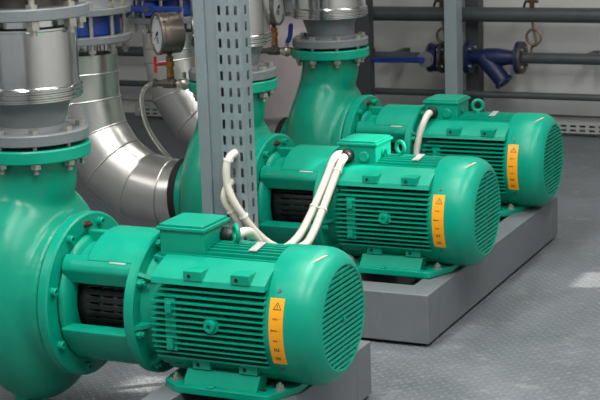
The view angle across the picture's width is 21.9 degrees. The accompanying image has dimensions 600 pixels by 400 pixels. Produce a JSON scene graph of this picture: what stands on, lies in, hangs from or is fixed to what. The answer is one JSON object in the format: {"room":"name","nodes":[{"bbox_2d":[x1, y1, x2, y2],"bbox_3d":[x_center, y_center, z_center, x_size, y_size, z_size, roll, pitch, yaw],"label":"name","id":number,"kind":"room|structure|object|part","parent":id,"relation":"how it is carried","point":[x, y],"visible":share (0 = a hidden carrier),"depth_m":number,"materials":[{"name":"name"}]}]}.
{"room":"mechanical room","nodes":[
{"label":"mechanical room","id":0,"kind":"room"},
{"bbox_2d":[0,112,599,399],"bbox_3d":[-1.279,0.882,4.184,7.600,0.060,12.560,4,14,24],"label":"floor","id":1,"kind":"structure","parent":0,"point":[535,335],"depth_m":5.51,"materials":[{"name":"paint"}]},
{"bbox_2d":[0,137,364,399],"bbox_3d":[-0.448,0.268,4.689,1.267,0.866,0.569,4,14,24],"label":"pump","id":2,"kind":"object","parent":1,"relation":"on","point":[82,290],"visible":1,"depth_m":4.53,"materials":[{"name":"green metal"}]},
{"bbox_2d":[0,0,88,174],"bbox_3d":[-0.858,-1.330,4.506,0.386,2.508,0.386,4,14,24],"label":"pipe","id":3,"kind":"object","parent":2,"relation":"on","point":[40,74],"visible":0.92,"depth_m":4.59,"materials":[{"name":"silver metal"}]},
{"bbox_3d":[-0.826,0.240,4.859,0.332,0.786,0.569,4,14,24],"label":"volute casing","id":4,"kind":"part","parent":2,"relation":"part of","materials":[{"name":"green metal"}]},
{"bbox_3d":[-0.315,0.066,4.578,0.162,0.019,0.168,4,14,24],"label":"terminal box lid","id":5,"kind":"part","parent":2,"relation":"part of","materials":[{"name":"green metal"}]},
{"bbox_3d":[-0.155,0.494,4.604,0.412,0.064,0.396,4,14,24],"label":"plate","id":6,"kind":"part","parent":2,"relation":"part of","materials":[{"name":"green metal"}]},
{"bbox_2d":[240,227,262,241],"bbox_3d":[-0.113,0.339,4.844,0.042,0.604,0.452,2,13,18],"label":"cable conduit","id":7,"kind":"object","parent":2,"relation":"attached to","point":[248,232],"visible":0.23,"depth_m":4.66,"materials":[{"name":"white plastic"}]},
{"bbox_2d":[323,265,362,369],"bbox_3d":[0.120,0.337,4.438,0.019,0.298,0.301,4,14,24],"label":"fan grille","id":8,"kind":"object","parent":2,"relation":"attached to","point":[343,303],"depth_m":4.43,"materials":[{"name":"green metal"}]},
{"bbox_2d":[192,0,257,240],"bbox_3d":[-0.277,-0.938,5.178,0.240,3.000,0.150,4,14,24],"label":"post","id":9,"kind":"object","parent":1,"relation":"on","point":[222,38],"visible":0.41,"depth_m":5.28,"materials":[{"name":"grey metal"}]},
{"bbox_2d":[220,150,341,243],"bbox_3d":[-0.029,0.020,5.536,0.090,0.302,0.642,9,17,42],"label":"cable conduit","id":10,"kind":"object","parent":9,"relation":"attached to","point":[313,207],"visible":0.72,"depth_m":5.59,"materials":[{"name":"white plastic"}]},
{"bbox_2d":[222,149,347,244],"bbox_3d":[-0.010,-0.024,5.496,0.117,0.398,0.643,9,17,42],"label":"cable conduit","id":11,"kind":"object","parent":9,"relation":"attached to","point":[322,209],"visible":0.81,"depth_m":5.38,"materials":[{"name":"white plastic"}]},
{"bbox_2d":[141,340,370,399],"bbox_3d":[-0.138,0.614,4.647,0.420,0.188,0.840,4,14,24],"label":"plinth","id":12,"kind":"object","parent":1,"relation":"on","point":[355,383],"visible":0.21,"depth_m":4.72,"materials":[{"name":"grey paint"}]},
{"bbox_2d":[258,0,307,116],"bbox_3d":[-0.110,-1.835,8.553,0.500,3.300,0.500,4,14,24],"label":"wall","id":13,"kind":"structure","parent":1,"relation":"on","point":[288,75],"depth_m":8.56,"materials":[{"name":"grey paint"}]},
{"bbox_2d":[166,76,499,278],"bbox_3d":[0.111,-0.024,5.903,1.267,0.866,0.569,4,14,24],"label":"pump","id":14,"kind":"object","parent":1,"relation":"on","point":[399,214],"visible":0.62,"depth_m":5.68,"materials":[{"name":"green metal"}]},
{"bbox_2d":[67,29,179,225],"bbox_3d":[-0.758,-0.281,6.250,0.634,0.778,0.402,4,14,24],"label":"suction elbow","id":15,"kind":"object","parent":14,"relation":"attached to","point":[132,178],"visible":0.66,"depth_m":6.14,"materials":[{"name":"aluminium sheet cladding"}]},
{"bbox_2d":[77,14,120,37],"bbox_3d":[-0.878,-0.708,6.206,0.312,0.082,0.312,4,14,24],"label":"valve","id":16,"kind":"object","parent":15,"relation":"attached to","point":[101,26],"visible":0.31,"depth_m":6.08,"materials":[{"name":"blue metal"}]},
{"bbox_2d":[85,0,130,56],"bbox_3d":[-0.914,-1.737,5.981,0.402,2.335,0.402,4,14,24],"label":"riser pipe","id":17,"kind":"object","parent":16,"relation":"on","point":[97,8],"visible":0.39,"depth_m":6.09,"materials":[{"name":"grey metal"}]},
{"bbox_2d":[149,72,189,89],"bbox_3d":[-0.496,-0.468,6.083,0.208,0.071,0.050,4,14,24],"label":"pipe","id":18,"kind":"object","parent":14,"relation":"attached to","point":[170,82],"visible":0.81,"depth_m":6.07,"materials":[{"name":"metal"}]},
{"bbox_2d":[139,82,171,157],"bbox_3d":[-0.573,-0.087,6.338,0.096,0.843,0.288,1,13,15],"label":"hose","id":19,"kind":"object","parent":18,"relation":"attached to","point":[145,87],"visible":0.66,"depth_m":6.25,"materials":[{"name":"white rubber"}]},
{"bbox_2d":[153,56,173,76],"bbox_3d":[-0.533,-0.526,6.073,0.080,0.083,0.036,-4,13,-10],"label":"valve","id":20,"kind":"object","parent":18,"relation":"on","point":[169,63],"visible":1,"depth_m":6.06,"materials":[{"name":"gold metal"}]},
{"bbox_3d":[-0.542,-0.533,6.070,0.062,0.066,0.026,-4,13,-10],"label":"cock handle","id":21,"kind":"part","parent":20,"relation":"part of","materials":[{"name":"red metal"}]},
{"bbox_2d":[150,12,185,56],"bbox_3d":[-0.514,-0.648,6.050,0.102,0.175,0.166,-7,13,-22],"label":"pressure gauge","id":22,"kind":"object","parent":20,"relation":"attached to","point":[167,30],"visible":1,"depth_m":6.00,"materials":[{"name":"metal"}]},
{"bbox_3d":[-0.267,-0.052,6.073,0.332,0.786,0.569,4,14,24],"label":"volute casing","id":23,"kind":"part","parent":14,"relation":"part of","materials":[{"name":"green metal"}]},
{"bbox_2d":[188,0,276,101],"bbox_3d":[-0.299,-1.615,5.721,0.386,2.508,0.386,4,14,24],"label":"pipe","id":24,"kind":"object","parent":14,"relation":"on","point":[260,33],"visible":0.34,"depth_m":5.86,"materials":[{"name":"silver metal"}]},
{"bbox_3d":[0.244,-0.226,5.792,0.162,0.019,0.168,4,14,24],"label":"terminal box lid","id":25,"kind":"part","parent":14,"relation":"part of","materials":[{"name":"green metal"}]},
{"bbox_3d":[0.404,0.203,5.818,0.412,0.064,0.396,4,14,24],"label":"plate","id":26,"kind":"part","parent":14,"relation":"part of","materials":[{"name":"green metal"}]},
{"bbox_2d":[474,172,499,252],"bbox_3d":[0.679,0.045,5.652,0.019,0.298,0.301,4,14,24],"label":"fan grille","id":27,"kind":"object","parent":14,"relation":"attached to","point":[486,185],"depth_m":5.64,"materials":[{"name":"green metal"}]},
{"bbox_2d":[355,0,374,95],"bbox_3d":[0.364,-2.040,9.412,0.158,3.300,0.140,4,14,24],"label":"support post","id":28,"kind":"object","parent":1,"relation":"on","point":[365,82],"visible":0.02,"depth_m":9.63,"materials":[{"name":"grey metal"}]},
{"bbox_2d":[135,104,599,137],"bbox_3d":[0.795,-0.488,9.766,4.200,0.089,0.082,4,14,24],"label":"cable tray","id":29,"kind":"object","parent":1,"relation":"on","point":[566,126],"visible":0.11,"depth_m":9.35,"materials":[{"name":"metal"}]},
{"bbox_2d":[274,45,562,216],"bbox_3d":[0.506,-0.237,6.839,1.267,0.866,0.569,4,14,24],"label":"pump","id":30,"kind":"object","parent":1,"relation":"on","point":[524,150],"visible":0.51,"depth_m":6.66,"materials":[{"name":"green metal"}]},
{"bbox_2d":[128,13,283,147],"bbox_3d":[-0.423,-0.490,7.215,0.765,0.750,0.402,4,14,24],"label":"suction elbow","id":31,"kind":"object","parent":30,"relation":"attached to","point":[177,107],"visible":0.25,"depth_m":7.14,"materials":[{"name":"aluminium sheet cladding"}]},
{"bbox_2d":[130,0,190,16],"bbox_3d":[-0.598,-0.781,6.625,0.607,0.082,0.682,4,14,24],"label":"valve","id":32,"kind":"object","parent":31,"relation":"attached to","point":[149,7],"visible":0.59,"depth_m":6.63,"materials":[{"name":"blue metal"}]},
{"bbox_3d":[-0.687,-0.866,7.021,0.340,0.026,0.016,4,14,24],"label":"lever","id":33,"kind":"part","parent":32,"relation":"part of","materials":[{"name":"blue metal"}]},
{"bbox_2d":[131,0,183,33],"bbox_3d":[-0.639,-1.949,6.974,0.402,2.363,0.402,4,14,24],"label":"riser pipe","id":34,"kind":"object","parent":32,"relation":"on","point":[134,26],"visible":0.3,"depth_m":7.08,"materials":[{"name":"silver metal"}]},
{"bbox_2d":[261,23,292,56],"bbox_3d":[-0.103,-0.727,7.010,0.208,0.154,0.050,4,14,24],"label":"pipe","id":35,"kind":"object","parent":30,"relation":"attached to","point":[274,49],"visible":0.78,"depth_m":6.99,"materials":[{"name":"metal"}]},
{"bbox_2d":[271,27,277,44],"bbox_3d":[-0.139,-0.744,7.008,0.080,0.083,0.036,-4,13,-10],"label":"valve","id":36,"kind":"object","parent":35,"relation":"on","point":[274,34],"visible":0.56,"depth_m":7.00,"materials":[{"name":"gold metal"}]},
{"bbox_2d":[269,0,285,27],"bbox_3d":[-0.141,-0.868,6.992,0.102,0.175,0.166,3,13,20],"label":"pressure gauge","id":37,"kind":"object","parent":36,"relation":"attached to","point":[277,8],"visible":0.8,"depth_m":6.97,"materials":[{"name":"metal"}]},
{"bbox_3d":[-0.050,-0.753,6.971,0.043,0.090,0.010,4,14,24],"label":"valve lever","id":38,"kind":"part","parent":35,"relation":"part of","materials":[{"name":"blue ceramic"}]},
{"bbox_3d":[0.128,-0.265,7.010,0.332,0.786,0.569,4,14,24],"label":"volute casing","id":39,"kind":"part","parent":30,"relation":"part of","materials":[{"name":"green metal"}]},
{"bbox_2d":[291,0,367,67],"bbox_3d":[0.095,-1.833,6.656,0.386,2.508,0.386,4,14,24],"label":"pipe","id":40,"kind":"object","parent":30,"relation":"on","point":[329,24],"visible":0.94,"depth_m":6.77,"materials":[{"name":"silver metal"}]},
{"bbox_2d":[413,110,432,154],"bbox_3d":[0.528,-0.083,6.675,0.128,0.606,0.050,-10,15,-33],"label":"cable conduit","id":41,"kind":"object","parent":30,"relation":"hanging from","point":[428,113],"visible":0.35,"depth_m":6.61,"materials":[{"name":"white plastic"}]},
{"bbox_3d":[0.638,-0.439,6.728,0.162,0.019,0.168,4,14,24],"label":"terminal box lid","id":42,"kind":"part","parent":30,"relation":"part of","materials":[{"name":"green metal"}]},
{"bbox_3d":[0.799,-0.010,6.755,0.412,0.064,0.396,4,14,24],"label":"plate","id":43,"kind":"part","parent":30,"relation":"part of","materials":[{"name":"green metal"}]},
{"bbox_2d":[544,126,562,194],"bbox_3d":[1.074,-0.168,6.588,0.019,0.298,0.301,4,14,24],"label":"fan grille","id":44,"kind":"object","parent":30,"relation":"attached to","point":[553,146],"depth_m":6.58,"materials":[{"name":"green metal"}]},
{"bbox_2d":[444,0,462,94],"bbox_3d":[0.886,-1.984,9.073,0.138,3.300,0.170,4,14,24],"label":"support post","id":45,"kind":"object","parent":1,"relation":"on","point":[452,8],"visible":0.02,"depth_m":9.27,"materials":[{"name":"grey metal"}]},
{"bbox_2d":[360,196,557,345],"bbox_3d":[0.607,0.238,6.234,0.420,0.192,1.685,4,14,24],"label":"plinth","id":46,"kind":"object","parent":1,"relation":"on","point":[398,309],"visible":0.45,"depth_m":5.64,"materials":[{"name":"grey paint"}]},
{"bbox_2d":[465,0,483,111],"bbox_3d":[1.048,-2.059,9.392,0.145,3.300,0.160,4,14,24],"label":"support post","id":47,"kind":"object","parent":1,"relation":"on","point":[474,81],"visible":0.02,"depth_m":9.61,"materials":[{"name":"grey metal"}]},
{"bbox_2d":[116,0,599,120],"bbox_3d":[1.295,-2.076,9.430,7.800,3.300,0.100,4,14,24],"label":"wall","id":48,"kind":"structure","parent":0,"point":[390,36],"depth_m":9.65,"materials":[{"name":"grey paint"}]},
{"bbox_2d":[115,46,420,62],"bbox_3d":[-0.669,-1.002,10.382,3.370,0.068,0.294,4,14,24],"label":"pipe","id":49,"kind":"object","parent":48,"relation":"attached to","point":[135,51],"visible":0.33,"depth_m":9.71,"materials":[{"name":"metal"}]},
{"bbox_2d":[372,43,438,71],"bbox_3d":[0.678,-0.873,9.561,0.446,0.180,0.181,-4,12,-7],"label":"valve","id":50,"kind":"object","parent":49,"relation":"attached to","point":[426,59],"visible":0.89,"depth_m":9.52,"materials":[{"name":"blue metal"}]},
{"bbox_3d":[0.769,-0.863,9.501,0.100,0.100,0.012,0,13,11],"label":"index plate","id":51,"kind":"part","parent":50,"relation":"part of","materials":[{"name":"grey paint"}]},
{"bbox_2d":[119,80,599,100],"bbox_3d":[1.264,-0.668,9.560,7.600,0.042,0.281,4,14,24],"label":"pipe","id":52,"kind":"object","parent":48,"relation":"attached to","point":[137,83],"visible":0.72,"depth_m":9.46,"materials":[{"name":"grey metal"}]},
{"bbox_2d":[120,5,599,22],"bbox_3d":[1.242,-1.143,9.445,7.600,0.090,0.305,4,14,24],"label":"pipe","id":53,"kind":"object","parent":48,"relation":"attached to","point":[380,13],"visible":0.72,"depth_m":9.32,"materials":[{"name":"metal"}]},
{"bbox_2d":[120,86,599,115],"bbox_3d":[1.315,-0.604,9.682,7.600,0.115,0.050,4,14,24],"label":"baseboard","id":54,"kind":"structure","parent":48,"relation":"attached to","point":[550,107],"depth_m":9.65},
{"bbox_2d":[393,41,468,73],"bbox_3d":[0.942,-0.898,9.614,0.765,0.196,0.358,4,14,24],"label":"pipe","id":55,"kind":"object","parent":48,"relation":"attached to","point":[440,55],"visible":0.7,"depth_m":9.50,"materials":[{"name":"metal"}]},
{"bbox_2d":[433,0,443,45],"bbox_3d":[0.878,-1.099,9.501,0.119,0.371,0.044,4,14,24],"label":"tube","id":56,"kind":"object","parent":55,"relation":"attached to","point":[441,2],"visible":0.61,"depth_m":9.51,"materials":[{"name":"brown metal"}]},
{"bbox_2d":[464,40,520,88],"bbox_3d":[1.184,-0.823,9.426,0.348,0.294,0.200,4,14,24],"label":"y-strainer","id":57,"kind":"object","parent":55,"relation":"attached to","point":[492,61],"visible":0.9,"depth_m":9.38,"materials":[{"name":"blue metal"}]},
{"bbox_2d":[516,41,599,73],"bbox_3d":[3.024,-0.770,8.666,3.674,0.196,0.358,4,14,24],"label":"pipe","id":58,"kind":"object","parent":48,"relation":"attached to","point":[523,57],"visible":1,"depth_m":9.25,"materials":[{"name":"metal"}]},
{"bbox_2d":[523,0,541,52],"bbox_3d":[1.396,-1.066,9.266,0.119,0.371,0.044,4,14,24],"label":"tube","id":59,"kind":"object","parent":58,"relation":"attached to","point":[531,2],"visible":1,"depth_m":9.27,"materials":[{"name":"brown metal"}]}
]}

